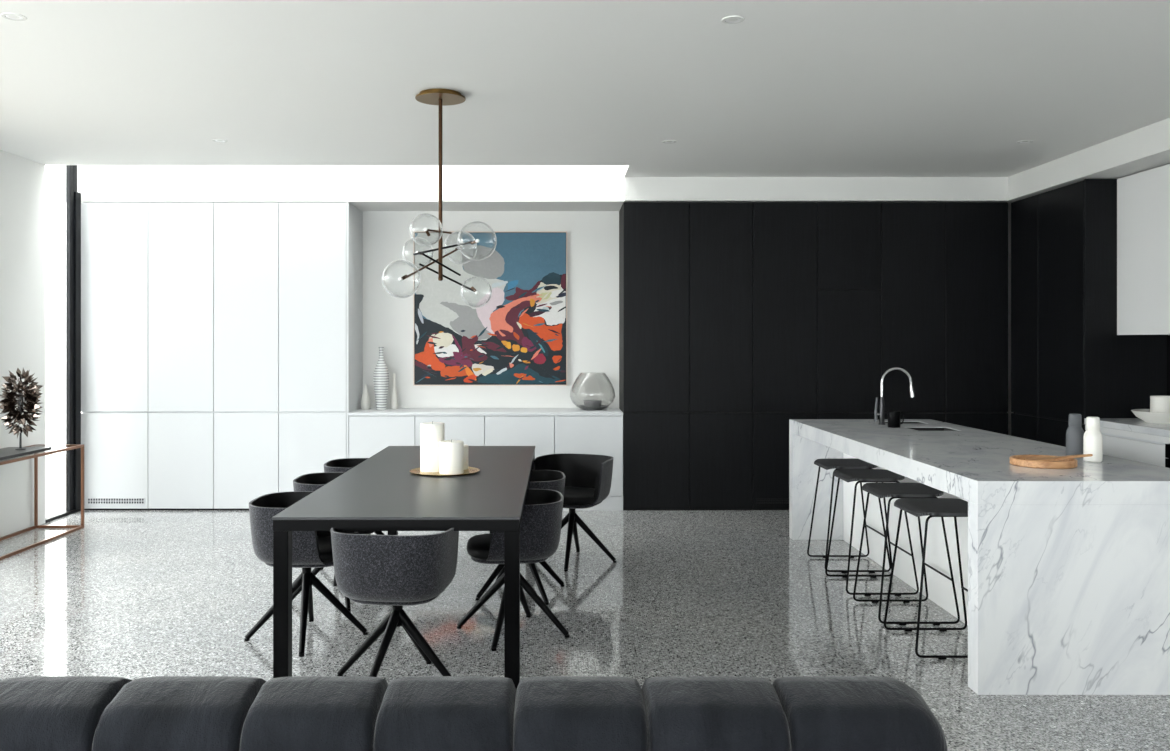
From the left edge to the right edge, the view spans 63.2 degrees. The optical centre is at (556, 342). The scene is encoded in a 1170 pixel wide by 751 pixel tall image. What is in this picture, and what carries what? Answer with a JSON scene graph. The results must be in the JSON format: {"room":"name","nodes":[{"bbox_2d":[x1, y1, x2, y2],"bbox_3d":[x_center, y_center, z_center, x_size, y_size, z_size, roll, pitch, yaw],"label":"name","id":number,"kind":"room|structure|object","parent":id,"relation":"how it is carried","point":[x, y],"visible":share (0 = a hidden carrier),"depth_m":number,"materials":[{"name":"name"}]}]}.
{"room":"dining room","nodes":[
{"label":"dining room","id":0,"kind":"room"},
{"bbox_2d":[0,150,44,536],"bbox_3d":[-4.340,0.010,2.355,0.160,2.980,11.110,0,0,0],"label":"wall","id":1,"kind":"structure","parent":0,"point":[22,180],"depth_m":7.57,"materials":[{"name":"white paint"}]},
{"bbox_2d":[45,165,81,522],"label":"window","id":2,"kind":"structure","parent":1,"relation":"in","point":[73,198],"depth_m":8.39,"materials":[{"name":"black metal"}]},
{"bbox_2d":[63,165,1013,435],"bbox_3d":[0.220,-0.550,8.890,9.280,4.100,0.780,0,0,0],"label":"wall","id":3,"kind":"structure","parent":0,"point":[585,202],"depth_m":9.12,"materials":[{"name":"white paint"}]},
{"bbox_2d":[413,231,566,385],"bbox_3d":[-0.637,-0.329,9.092,1.468,1.473,0.056,0,0,0],"label":"painting","id":4,"kind":"object","parent":3,"relation":"attached to","point":[519,337],"visible":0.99,"depth_m":9.07,"materials":[{"name":"paint"}]},
{"bbox_2d":[624,177,1014,210],"bbox_3d":[2.650,-1.375,8.795,4.100,0.210,0.650,0,0,0],"label":"bulkhead","id":5,"kind":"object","parent":3,"relation":"attached to","point":[636,189],"depth_m":8.47,"materials":[{"name":"white paint"}]},
{"bbox_2d":[1008,118,1169,200],"bbox_3d":[4.360,-1.375,2.635,0.680,0.210,11.670,0,0,0],"label":"bulkhead","id":6,"kind":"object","parent":3,"relation":"attached to","point":[1146,148],"depth_m":7.08,"materials":[{"name":"white paint"}]},
{"bbox_2d":[0,0,1169,176],"bbox_3d":[0.220,-1.560,2.960,9.280,0.160,12.640,0,0,0],"label":"ceiling","id":7,"kind":"structure","parent":0,"point":[794,88],"depth_m":5.44,"materials":[{"name":"white paint"}]},
{"bbox_2d":[1,13,26,20],"bbox_3d":[-2.461,-1.478,4.306,0.104,0.004,0.104,0,0,0],"label":"recessed light","id":8,"kind":"object","parent":7,"relation":"in","point":[11,16],"visible":1,"depth_m":4.30,"materials":[{"name":"white"}]},
{"bbox_2d":[213,139,226,141],"bbox_3d":[-2.463,-1.478,6.943,0.104,0.004,0.104,0,0,0],"label":"recessed light","id":9,"kind":"object","parent":7,"relation":"in","point":[214,140],"visible":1,"depth_m":6.94,"materials":[{"name":"white"}]},
{"bbox_2d":[382,89,496,307],"bbox_3d":[-0.681,-0.844,5.645,0.667,1.271,0.519,0,0,0],"label":"chandelier","id":10,"kind":"object","parent":7,"relation":"hanging from","point":[441,97],"visible":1,"depth_m":5.64,"materials":[{"name":"clear glass"}]},
{"bbox_2d":[662,140,676,142],"bbox_3d":[0.826,-1.478,6.978,0.104,0.004,0.104,0,0,0],"label":"recessed light","id":11,"kind":"object","parent":7,"relation":"in","point":[665,141],"visible":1,"depth_m":6.97,"materials":[{"name":"white"}]},
{"bbox_2d":[721,16,744,23],"bbox_3d":[0.805,-1.478,4.346,0.104,0.004,0.104,0,0,0],"label":"recessed light","id":12,"kind":"object","parent":7,"relation":"in","point":[729,19],"visible":1,"depth_m":4.34,"materials":[{"name":"white"}]},
{"bbox_2d":[1017,140,1032,142],"bbox_3d":[3.437,-1.478,6.978,0.104,0.004,0.104,0,0,0],"label":"recessed light","id":13,"kind":"object","parent":7,"relation":"in","point":[1022,141],"visible":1,"depth_m":6.97,"materials":[{"name":"white"}]},
{"bbox_2d":[0,510,1169,750],"bbox_3d":[0.220,1.560,2.960,9.280,0.120,12.640,0,0,0],"label":"floor","id":14,"kind":"structure","parent":0,"point":[129,594],"depth_m":5.17,"materials":[{"name":"stone"}]},
{"bbox_2d":[0,444,83,559],"bbox_3d":[-4.039,1.162,6.835,0.398,0.676,1.770,0,0,0],"label":"console table","id":15,"kind":"object","parent":14,"relation":"on","point":[35,456],"visible":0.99,"depth_m":7.70,"materials":[{"name":"orange metal"}]},
{"bbox_2d":[0,447,50,460],"bbox_3d":[-4.065,0.813,6.740,0.330,0.022,1.180,0,0,0],"label":"display slab","id":16,"kind":"object","parent":15,"relation":"on","point":[8,452],"visible":1,"depth_m":7.04,"materials":[{"name":"black"}]},
{"bbox_2d":[0,368,42,449],"bbox_3d":[-4.038,0.491,7.145,0.330,0.623,0.293,0,0,0],"label":"sculpture","id":17,"kind":"object","parent":16,"relation":"on","point":[31,393],"visible":1,"depth_m":7.12,"materials":[{"name":"black metal"}]},
{"bbox_2d":[81,202,149,509],"bbox_3d":[-3.961,0.119,8.805,0.602,2.762,0.622,0,0,0],"label":"tall cabinet","id":18,"kind":"object","parent":14,"relation":"on","point":[114,235],"visible":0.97,"depth_m":8.50,"materials":[{"name":"white wood"}]},
{"bbox_2d":[87,498,143,503],"bbox_3d":[-3.945,1.413,8.497,0.509,0.057,0.006,0,0,0],"label":"vent grille","id":19,"kind":"object","parent":18,"relation":"attached to","point":[89,500],"depth_m":8.50,"materials":[{"name":"grey metal"}]},
{"bbox_2d":[148,202,214,509],"bbox_3d":[-3.366,0.119,8.808,0.584,2.762,0.616,0,0,0],"label":"tall cabinet","id":20,"kind":"object","parent":14,"relation":"on","point":[180,234],"visible":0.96,"depth_m":8.50,"materials":[{"name":"white wood"}]},
{"bbox_2d":[214,202,278,509],"bbox_3d":[-2.783,0.119,8.808,0.580,2.762,0.616,0,0,0],"label":"tall cabinet","id":21,"kind":"object","parent":14,"relation":"on","point":[246,234],"visible":0.84,"depth_m":8.50,"materials":[{"name":"white"}]},
{"bbox_2d":[244,491,367,656],"bbox_3d":[-1.294,1.146,4.838,0.544,0.708,0.560,0,0,24],"label":"dining chair","id":22,"kind":"object","parent":14,"relation":"on","point":[310,549],"visible":0.61,"depth_m":4.66,"materials":[{"name":"black fabric"}]},
{"bbox_2d":[279,202,346,491],"bbox_3d":[-2.188,0.119,8.808,0.606,2.762,0.616,0,0,0],"label":"tall cabinet","id":23,"kind":"object","parent":14,"relation":"on","point":[312,235],"visible":0.66,"depth_m":8.50,"materials":[{"name":"white wood"}]},
{"bbox_2d":[292,472,374,610],"bbox_3d":[-1.286,1.146,5.598,0.535,0.708,0.556,0,0,17],"label":"dining chair","id":24,"kind":"object","parent":14,"relation":"on","point":[311,481],"visible":0.07,"depth_m":5.55,"materials":[{"name":"black fabric"}]},
{"bbox_2d":[321,458,384,569],"bbox_3d":[-1.292,1.146,6.316,0.553,0.708,0.561,0,0,28],"label":"dining chair","id":25,"kind":"object","parent":14,"relation":"on","point":[345,464],"visible":0.07,"depth_m":6.47,"materials":[{"name":"black fabric"}]},
{"bbox_2d":[347,202,362,457],"bbox_3d":[-1.874,0.119,8.808,0.018,2.762,0.616,0,0,0],"label":"panel","id":26,"kind":"object","parent":14,"relation":"on","point":[354,215],"visible":0.56,"depth_m":8.75,"materials":[{"name":"grey paint"}]},
{"bbox_2d":[349,416,414,457],"bbox_3d":[-1.567,1.076,8.808,0.591,0.848,0.616,0,0,0],"label":"base cabinet","id":27,"kind":"object","parent":14,"relation":"on","point":[368,435],"visible":0.35,"depth_m":8.50,"materials":[{"name":"white laminate"}]},
{"bbox_2d":[349,408,622,415],"bbox_3d":[-0.635,0.637,8.807,2.457,0.026,0.618,0,0,0],"label":"countertop","id":28,"kind":"structure","parent":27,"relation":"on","point":[372,411],"depth_m":8.53,"materials":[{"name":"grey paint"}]},
{"bbox_2d":[361,384,370,409],"bbox_3d":[-1.793,0.506,8.900,0.092,0.236,0.092,0,0,0],"label":"vase","id":29,"kind":"object","parent":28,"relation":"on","point":[365,399],"visible":1,"depth_m":8.87,"materials":[{"name":"white ceramic"}]},
{"bbox_2d":[373,347,388,409],"bbox_3d":[-1.643,0.330,8.880,0.146,0.588,0.146,0,0,0],"label":"ribbed vase","id":30,"kind":"object","parent":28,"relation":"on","point":[381,374],"visible":1,"depth_m":8.83,"materials":[{"name":"grey ceramic"}]},
{"bbox_2d":[390,373,397,408],"bbox_3d":[-1.543,0.457,9.000,0.072,0.335,0.072,0,0,0],"label":"bottle vase","id":31,"kind":"object","parent":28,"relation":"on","point":[394,398],"visible":1,"depth_m":8.98,"materials":[{"name":"white ceramic"}]},
{"bbox_2d":[570,372,614,409],"bbox_3d":[0.333,0.451,8.900,0.428,0.346,0.428,0,0,0],"label":"glass bowl","id":32,"kind":"object","parent":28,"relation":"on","point":[588,404],"visible":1,"depth_m":8.84,"materials":[{"name":"clear glass"}]},
{"bbox_2d":[583,400,601,406],"bbox_3d":[0.333,0.575,8.900,0.170,0.078,0.170,0,0,0],"label":"candle holder","id":33,"kind":"object","parent":32,"relation":"on","point":[587,403],"depth_m":8.83,"materials":[{"name":"white wax"}]},
{"bbox_2d":[331,528,458,676],"bbox_3d":[-0.704,1.146,4.153,0.558,0.708,0.540,0,0,-15],"label":"dining chair","id":34,"kind":"object","parent":14,"relation":"on","point":[398,571],"visible":0.94,"depth_m":3.95,"materials":[{"name":"grey fabric"}]},
{"bbox_2d":[272,446,534,688],"bbox_3d":[-0.693,1.125,5.510,1.070,0.750,2.840,0,0,0],"label":"dining table","id":35,"kind":"object","parent":14,"relation":"on","point":[380,493],"visible":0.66,"depth_m":4.28,"materials":[{"name":"grey laminate"}]},
{"bbox_2d":[410,467,479,476],"bbox_3d":[-0.652,0.745,5.520,0.406,0.011,0.406,0,0,0],"label":"tray","id":36,"kind":"object","parent":35,"relation":"on","point":[471,470],"visible":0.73,"depth_m":5.43,"materials":[{"name":"gold metal"}]},
{"bbox_2d":[420,421,444,471],"bbox_3d":[-0.725,0.599,5.530,0.140,0.289,0.140,0,0,0],"label":"candle","id":37,"kind":"object","parent":36,"relation":"on","point":[432,433],"visible":0.87,"depth_m":5.47,"materials":[{"name":"white wax"}]},
{"bbox_2d":[439,440,463,474],"bbox_3d":[-0.603,0.647,5.430,0.138,0.193,0.138,0,0,0],"label":"candle","id":38,"kind":"object","parent":36,"relation":"on","point":[451,452],"visible":1,"depth_m":5.37,"materials":[{"name":"white wax"}]},
{"bbox_2d":[464,444,467,469],"bbox_3d":[-0.575,0.668,5.610,0.104,0.151,0.104,0,0,0],"label":"candle","id":39,"kind":"object","parent":36,"relation":"on","point":[465,446],"visible":0.24,"depth_m":5.58,"materials":[{"name":"white wax"}]},
{"bbox_2d":[415,416,484,445],"bbox_3d":[-0.960,1.076,8.808,0.620,0.848,0.616,0,0,0],"label":"base cabinet","id":40,"kind":"object","parent":14,"relation":"on","point":[470,430],"visible":0.3,"depth_m":8.50,"materials":[{"name":"white"}]},
{"bbox_2d":[0,676,947,750],"bbox_3d":[-0.568,1.164,1.900,2.964,0.672,1.160,0,0,0],"label":"sofa","id":41,"kind":"object","parent":14,"relation":"on","point":[38,713],"visible":1,"depth_m":2.20,"materials":[{"name":"grey fabric"}]},
{"bbox_2d":[457,489,569,650],"bbox_3d":[-0.229,1.146,4.918,0.541,0.708,0.543,0,0,-15],"label":"dining chair","id":42,"kind":"object","parent":14,"relation":"on","point":[540,527],"visible":0.81,"depth_m":4.73,"materials":[{"name":"grey fabric"}]},
{"bbox_2d":[485,416,554,457],"bbox_3d":[-0.336,1.076,8.808,0.624,0.848,0.616,0,0,0],"label":"base cabinet","id":43,"kind":"object","parent":14,"relation":"on","point":[537,431],"visible":0.31,"depth_m":8.50,"materials":[{"name":"white"}]},
{"bbox_2d":[475,470,564,604],"bbox_3d":[-0.215,1.146,5.700,0.544,0.708,0.544,0,0,-4],"label":"dining chair","id":44,"kind":"object","parent":14,"relation":"on","point":[539,479],"visible":0.18,"depth_m":5.58,"materials":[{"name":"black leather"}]},
{"bbox_2d":[533,453,616,570],"bbox_3d":[0.110,1.146,6.557,0.558,0.708,0.540,0,0,44],"label":"dining chair","id":45,"kind":"object","parent":14,"relation":"on","point":[588,477],"visible":0.68,"depth_m":6.55,"materials":[{"name":"black leather"}]},
{"bbox_2d":[555,416,622,509],"bbox_3d":[0.285,1.076,8.808,0.614,0.848,0.616,0,0,0],"label":"base cabinet","id":46,"kind":"object","parent":14,"relation":"on","point":[598,435],"visible":0.59,"depth_m":8.50,"materials":[{"name":"white wood"}]},
{"bbox_2d":[619,202,688,509],"bbox_3d":[0.890,0.119,8.808,0.588,2.762,0.616,0,0,0],"label":"tall cabinet","id":47,"kind":"object","parent":14,"relation":"on","point":[653,236],"visible":0.99,"depth_m":8.50,"materials":[{"name":"black wood"}]},
{"bbox_2d":[689,202,752,509],"bbox_3d":[1.470,0.119,8.808,0.566,2.762,0.616,0,0,0],"label":"tall cabinet","id":48,"kind":"object","parent":14,"relation":"on","point":[720,233],"visible":0.96,"depth_m":8.50,"materials":[{"name":"black wood"}]},
{"bbox_2d":[752,202,816,509],"bbox_3d":[2.042,0.119,8.805,0.575,2.762,0.622,0,0,0],"label":"tall cabinet","id":49,"kind":"object","parent":14,"relation":"on","point":[784,233],"visible":0.68,"depth_m":8.50,"materials":[{"name":"black wood"}]},
{"bbox_2d":[817,202,880,418],"bbox_3d":[2.617,0.119,8.808,0.571,2.762,0.616,0,0,0],"label":"tall cabinet","id":50,"kind":"object","parent":14,"relation":"on","point":[848,233],"visible":0.6,"depth_m":8.50,"materials":[{"name":"black wood"}]},
{"bbox_2d":[807,458,890,572],"bbox_3d":[1.962,1.150,6.410,0.434,0.700,0.453,0,0,0],"label":"bar stool","id":51,"kind":"object","parent":14,"relation":"on","point":[849,463],"visible":0.85,"depth_m":6.36,"materials":[{"name":"black metal"}]},
{"bbox_2d":[825,469,918,595],"bbox_3d":[1.930,1.150,5.850,0.434,0.700,0.453,0,0,0],"label":"bar stool","id":52,"kind":"object","parent":14,"relation":"on","point":[848,475],"visible":0.96,"depth_m":5.78,"materials":[{"name":"black metal"}]},
{"bbox_2d":[853,483,959,624],"bbox_3d":[1.925,1.150,5.265,0.434,0.700,0.453,0,0,0],"label":"bar stool","id":53,"kind":"object","parent":14,"relation":"on","point":[880,490],"visible":0.94,"depth_m":5.19,"materials":[{"name":"black metal"}]},
{"bbox_2d":[880,202,945,421],"bbox_3d":[3.192,0.119,8.808,0.575,2.762,0.616,0,0,0],"label":"tall cabinet","id":54,"kind":"object","parent":14,"relation":"on","point":[913,234],"visible":0.47,"depth_m":8.50,"materials":[{"name":"black wood"}]},
{"bbox_2d":[884,498,967,659],"bbox_3d":[1.915,1.150,4.720,0.434,0.700,0.453,0,0,0],"label":"bar stool","id":55,"kind":"object","parent":14,"relation":"on","point":[934,507],"visible":0.87,"depth_m":4.76,"materials":[{"name":"black metal"}]},
{"bbox_2d":[945,202,1007,434],"bbox_3d":[3.760,0.119,8.808,0.558,2.762,0.616,0,0,0],"label":"tall cabinet","id":56,"kind":"object","parent":14,"relation":"on","point":[976,232],"visible":0.61,"depth_m":8.50,"materials":[{"name":"black wood"}]},
{"bbox_2d":[789,419,1169,694],"bbox_3d":[2.340,1.044,5.695,1.090,0.911,3.290,0,0,0],"label":"kitchen island","id":57,"kind":"object","parent":14,"relation":"on","point":[1066,572],"visible":0.94,"depth_m":4.05,"materials":[{"name":"white stone"}]},
{"bbox_2d":[789,419,1169,504],"bbox_3d":[2.340,0.639,5.695,1.090,0.100,3.290,0,0,0],"label":"island countertop","id":58,"kind":"structure","parent":57,"relation":"on","point":[970,464],"depth_m":4.64,"materials":[{"name":"white stone"}]},
{"bbox_2d":[874,367,914,424],"bbox_3d":[2.438,0.382,6.860,0.293,0.414,0.048,0,0,0],"label":"tap","id":59,"kind":"object","parent":58,"relation":"on","point":[881,413],"visible":1,"depth_m":6.85,"materials":[{"name":"grey metal"}]},
{"bbox_2d":[878,397,884,424],"bbox_3d":[2.346,0.489,6.860,0.048,0.200,0.048,0,0,0],"label":"handle","id":60,"kind":"object","parent":59,"relation":"on","point":[881,413],"depth_m":6.85,"materials":[{"name":"grey metal"}]},
{"bbox_2d":[888,411,903,427],"bbox_3d":[2.358,0.533,6.634,0.099,0.112,0.085,0,0,-36],"label":"mug","id":61,"kind":"object","parent":58,"relation":"on","point":[893,416],"visible":1,"depth_m":6.60,"materials":[{"name":"black ceramic"}]},
{"bbox_2d":[885,422,925,423],"bbox_3d":[2.575,0.726,7.050,0.289,0.266,0.199,0,0,0],"label":"sink","id":62,"kind":"object","parent":58,"relation":"in","point":[885,422],"depth_m":7.14,"materials":[{"name":"silver metal"}]},
{"bbox_2d":[910,428,957,430],"bbox_3d":[2.575,0.726,6.520,0.289,0.266,0.279,0,0,0],"label":"sink","id":63,"kind":"object","parent":58,"relation":"in","point":[915,429],"depth_m":6.65,"materials":[{"name":"silver metal"}]},
{"bbox_2d":[1009,455,1076,468],"bbox_3d":[2.343,0.572,4.580,0.292,0.034,0.292,0,0,0],"label":"wooden tray","id":64,"kind":"object","parent":58,"relation":"on","point":[1017,460],"visible":0.88,"depth_m":4.48,"materials":[{"name":"brown wood"}]},
{"bbox_2d":[1025,454,1092,461],"bbox_3d":[2.419,0.552,4.556,0.322,0.034,0.123,0,0,8],"label":"wooden paddle","id":65,"kind":"object","parent":64,"relation":"on","point":[1051,458],"visible":0.77,"depth_m":4.57,"materials":[{"name":"brown wood"}]},
{"bbox_2d":[1066,414,1083,455],"bbox_3d":[2.683,0.478,4.920,0.084,0.222,0.084,0,0,0],"label":"pepper grinder","id":66,"kind":"object","parent":58,"relation":"on","point":[1074,432],"visible":0.82,"depth_m":4.89,"materials":[{"name":"grey ceramic"}]},
{"bbox_2d":[1083,417,1102,462],"bbox_3d":[2.660,0.478,4.715,0.084,0.222,0.084,0,0,0],"label":"pepper grinder","id":67,"kind":"object","parent":58,"relation":"on","point":[1092,438],"visible":0.98,"depth_m":4.69,"materials":[{"name":"white ceramic"}]},
{"bbox_2d":[1011,195,1040,440],"bbox_3d":[4.378,0.119,8.259,0.636,2.762,0.476,0,0,0],"label":"tall cabinet","id":68,"kind":"object","parent":14,"relation":"on","point":[1024,212],"visible":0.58,"depth_m":8.23,"materials":[{"name":"black wood"}]},
{"bbox_2d":[1038,180,1083,446],"bbox_3d":[4.378,0.119,7.670,0.636,2.762,0.698,0,0,0],"label":"tall cabinet","id":69,"kind":"object","parent":14,"relation":"on","point":[1060,210],"visible":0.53,"depth_m":7.66,"materials":[{"name":"black wood"}]},
{"bbox_2d":[1084,179,1166,432],"bbox_3d":[4.378,0.119,7.309,0.636,2.762,0.018,0,0,0],"label":"backsplash","id":70,"kind":"structure","parent":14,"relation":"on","point":[1122,372],"depth_m":7.30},
{"bbox_2d":[1101,433,1167,466],"bbox_3d":[4.378,1.064,6.822,0.636,0.872,0.951,0,0,0],"label":"drawer unit","id":71,"kind":"object","parent":14,"relation":"on","point":[1139,450],"visible":0.11,"depth_m":6.68,"materials":[{"name":"white wood"}]},
{"bbox_2d":[1084,418,1169,436],"bbox_3d":[4.375,0.602,6.099,0.649,0.047,2.398,0,0,0],"label":"countertop","id":72,"kind":"structure","parent":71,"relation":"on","point":[1137,425],"depth_m":6.74,"materials":[{"name":"white stone"}]},
{"bbox_2d":[1131,409,1169,423],"bbox_3d":[4.440,0.537,6.930,0.436,0.082,0.436,0,0,0],"label":"serving bowl","id":73,"kind":"object","parent":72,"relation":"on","point":[1145,415],"visible":0.95,"depth_m":6.84,"materials":[{"name":"white ceramic"}]},
{"bbox_2d":[1150,396,1169,412],"bbox_3d":[4.430,0.477,6.940,0.166,0.178,0.166,0,0,0],"label":"bowl","id":74,"kind":"object","parent":73,"relation":"in","point":[1160,404],"visible":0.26,"depth_m":6.88,"materials":[{"name":"white ceramic"}]},
{"bbox_2d":[1085,425,1169,443],"bbox_3d":[4.070,0.647,6.521,0.024,0.041,1.553,0,0,0],"label":"rail","id":75,"kind":"object","parent":71,"relation":"attached to","point":[1143,436],"visible":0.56,"depth_m":6.66,"materials":[{"name":"white paint"}]},
{"bbox_2d":[1165,444,1169,467],"bbox_3d":[4.351,1.064,6.045,0.689,0.872,0.598,0,0,0],"label":"oven","id":76,"kind":"object","parent":14,"relation":"on","point":[1167,446],"visible":0.2,"depth_m":6.32,"materials":[{"name":"black"}]},
{"label":"outside","id":77,"kind":"structure","parent":0,"visible":0},
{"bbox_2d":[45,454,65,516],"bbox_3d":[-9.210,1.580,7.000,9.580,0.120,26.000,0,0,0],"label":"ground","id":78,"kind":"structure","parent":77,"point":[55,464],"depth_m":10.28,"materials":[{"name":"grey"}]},
{"bbox_3d":[4.780,0.010,2.960,0.160,2.980,12.320,0,0,0],"label":"wall","id":79,"kind":"structure","parent":0,"visible":0},
{"bbox_2d":[1117,164,1169,334],"bbox_3d":[4.498,-0.661,6.598,0.396,1.201,1.397,0,0,0],"label":"upper cabinet","id":80,"kind":"object","parent":79,"relation":"attached to","point":[1143,198],"visible":1,"depth_m":6.96,"materials":[{"name":"white"}]},
{"bbox_2d":[1167,335,1169,395],"bbox_3d":[4.692,0.259,6.099,0.016,0.638,2.398,0,0,0],"label":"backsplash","id":81,"kind":"structure","parent":79,"relation":"attached to","point":[1168,336],"depth_m":7.28,"materials":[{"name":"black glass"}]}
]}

